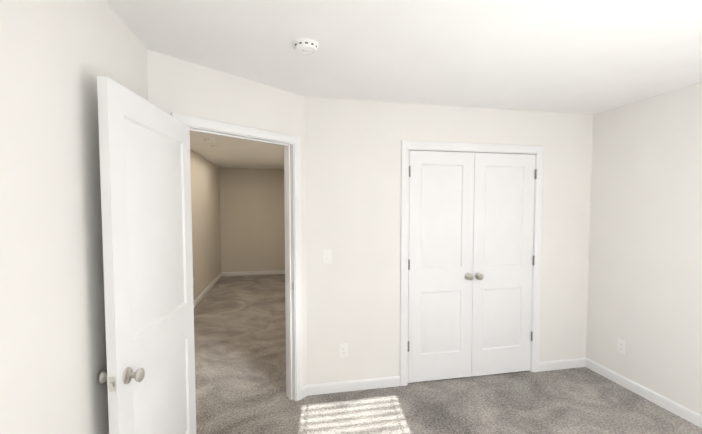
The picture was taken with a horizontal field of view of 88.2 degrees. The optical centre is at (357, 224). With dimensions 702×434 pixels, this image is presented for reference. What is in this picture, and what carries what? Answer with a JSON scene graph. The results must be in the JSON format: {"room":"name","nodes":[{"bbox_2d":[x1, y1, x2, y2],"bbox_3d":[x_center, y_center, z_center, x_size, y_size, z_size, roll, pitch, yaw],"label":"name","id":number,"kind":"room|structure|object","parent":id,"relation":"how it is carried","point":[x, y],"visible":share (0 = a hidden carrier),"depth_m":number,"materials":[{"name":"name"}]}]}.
{"room":"empty bedroom","nodes":[
{"label":"empty bedroom","id":0,"kind":"room"},
{"bbox_2d":[0,0,147,433],"bbox_3d":[-0.898,0.320,0.438,0.115,2.440,3.430,-1,3,-12],"label":"wall","id":1,"kind":"structure","parent":0,"point":[57,57],"depth_m":1.19,"materials":[{"name":"paint"}]},
{"bbox_2d":[190,150,220,301],"bbox_3d":[-2.455,0.109,4.794,0.115,2.440,7.030,-1,3,-12],"label":"wall","id":2,"kind":"structure","parent":0,"point":[205,211],"depth_m":6.52,"materials":[{"name":"paint"}]},
{"bbox_2d":[194,272,221,306],"bbox_3d":[-2.392,1.284,4.864,0.013,0.086,6.800,-1,3,-12],"label":"baseboard","id":3,"kind":"structure","parent":2,"relation":"attached to","point":[204,292],"depth_m":6.54,"materials":[{"name":"white paint"}]},
{"bbox_2d":[147,50,306,386],"bbox_3d":[-0.825,0.216,2.572,0.115,2.440,1.206,2,4,41],"label":"wall","id":4,"kind":"structure","parent":0,"point":[178,86],"depth_m":2.42,"materials":[{"name":"paint"}]},
{"bbox_2d":[97,76,195,433],"bbox_3d":[-0.986,0.445,1.806,0.161,2.030,0.860,0,3,-6],"label":"room door","id":5,"kind":"structure","parent":4,"relation":"in","point":[147,375],"depth_m":1.64,"materials":[{"name":"white paint"}]},
{"bbox_2d":[171,112,302,400],"bbox_3d":[-0.816,0.379,2.578,0.132,2.115,0.976,2,4,41],"label":"door frame","id":6,"kind":"structure","parent":4,"relation":"attached to","point":[289,265],"depth_m":2.87,"materials":[{"name":"white paint"}]},
{"bbox_2d":[302,385,307,397],"bbox_3d":[-0.793,1.395,2.568,0.013,0.086,1.156,2,4,41],"label":"baseboard","id":7,"kind":"structure","parent":4,"relation":"attached to","point":[305,391],"depth_m":2.98,"materials":[{"name":"white paint"}]},
{"bbox_2d":[219,168,284,271],"bbox_3d":[-2.326,-0.064,8.345,1.565,2.440,0.115,-1,3,-12],"label":"wall","id":8,"kind":"structure","parent":0,"point":[252,217],"depth_m":8.27,"materials":[{"name":"paint"}]},
{"bbox_2d":[222,270,284,275],"bbox_3d":[-2.369,1.115,8.328,1.450,0.086,0.013,-1,3,-12],"label":"baseboard","id":9,"kind":"structure","parent":8,"relation":"attached to","point":[252,273],"depth_m":8.32,"materials":[{"name":"white paint"}]},
{"bbox_2d":[105,0,701,168],"bbox_3d":[0.141,-1.114,3.785,4.750,0.100,10.300,-1,3,-12],"label":"ceiling","id":10,"kind":"structure","parent":0,"point":[582,56],"depth_m":2.01,"materials":[{"name":"paint"}]},
{"bbox_2d":[204,138,214,142],"bbox_3d":[-1.916,-1.087,4.683,0.140,0.041,0.140,-1,3,-12],"label":"smoke detector","id":11,"kind":"object","parent":10,"relation":"attached to","point":[210,140],"visible":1,"depth_m":4.64,"materials":[{"name":"white plastic"}]},
{"bbox_2d":[293,38,318,54],"bbox_3d":[-0.280,-0.954,1.959,0.140,0.041,0.140,-1,3,-12],"label":"smoke detector","id":12,"kind":"object","parent":10,"relation":"attached to","point":[304,46],"visible":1,"depth_m":1.92,"materials":[{"name":"white plastic"}]},
{"bbox_2d":[194,274,701,433],"bbox_3d":[0.141,1.423,3.908,4.750,0.100,10.300,-1,3,-12],"label":"floor","id":13,"kind":"structure","parent":0,"point":[240,349],"depth_m":2.96,"materials":[{"name":"carpet"}]},
{"bbox_2d":[305,97,592,384],"bbox_3d":[0.954,0.181,3.293,2.829,2.440,0.115,-1,3,-12],"label":"wall","id":14,"kind":"structure","parent":0,"point":[353,180],"depth_m":3.08,"materials":[{"name":"paint"}]},
{"bbox_2d":[323,249,331,263],"bbox_3d":[-0.248,0.262,2.985,0.070,0.115,0.011,-1,3,-12],"label":"light switch","id":15,"kind":"object","parent":14,"relation":"attached to","point":[327,255],"visible":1,"depth_m":2.98,"materials":[{"name":"white plastic"}]},
{"bbox_2d":[339,343,347,356],"bbox_3d":[-0.117,1.061,3.053,0.070,0.115,0.007,-1,3,-12],"label":"outlet","id":16,"kind":"object","parent":14,"relation":"attached to","point":[343,350],"visible":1,"depth_m":3.05,"materials":[{"name":"white plastic"}]},
{"bbox_2d":[408,150,474,382],"bbox_3d":[0.740,0.378,3.186,0.618,2.030,0.098,-1,3,-12],"label":"closet door","id":17,"kind":"structure","parent":14,"relation":"in","point":[441,229],"depth_m":3.20,"materials":[{"name":"white paint"}]},
{"bbox_2d":[307,358,585,395],"bbox_3d":[0.911,1.361,3.275,2.714,0.086,0.013,-1,3,-12],"label":"baseboard","id":18,"kind":"structure","parent":14,"relation":"attached to","point":[347,386],"depth_m":3.11,"materials":[{"name":"white paint"}]},
{"bbox_2d":[400,140,543,385],"bbox_3d":[1.030,0.366,3.317,1.259,2.068,0.115,-1,3,-12],"label":"door frame","id":19,"kind":"structure","parent":14,"relation":"attached to","point":[534,210],"depth_m":3.31,"materials":[{"name":"white paint"}]},
{"bbox_2d":[471,153,536,375],"bbox_3d":[1.348,0.372,3.311,0.618,2.030,0.098,-1,3,-12],"label":"closet door","id":20,"kind":"structure","parent":14,"relation":"in","point":[503,264],"depth_m":3.33,"materials":[{"name":"white paint"}]},
{"bbox_2d":[586,82,701,414],"bbox_3d":[2.630,0.250,1.876,0.115,2.440,5.065,-1,3,-12],"label":"wall","id":21,"kind":"structure","parent":0,"point":[644,302],"depth_m":2.92,"materials":[{"name":"paint"}]},
{"bbox_2d":[617,339,625,354],"bbox_3d":[2.311,1.068,3.171,0.007,0.115,0.070,-1,3,-12],"label":"outlet","id":22,"kind":"object","parent":21,"relation":"attached to","point":[621,346],"visible":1,"depth_m":3.17,"materials":[{"name":"white plastic"}]},
{"bbox_2d":[585,358,701,427],"bbox_3d":[2.642,1.444,1.553,0.013,0.086,4.086,-1,3,-12],"label":"baseboard","id":23,"kind":"structure","parent":21,"relation":"attached to","point":[687,414],"depth_m":2.93,"materials":[{"name":"white paint"}]}
]}

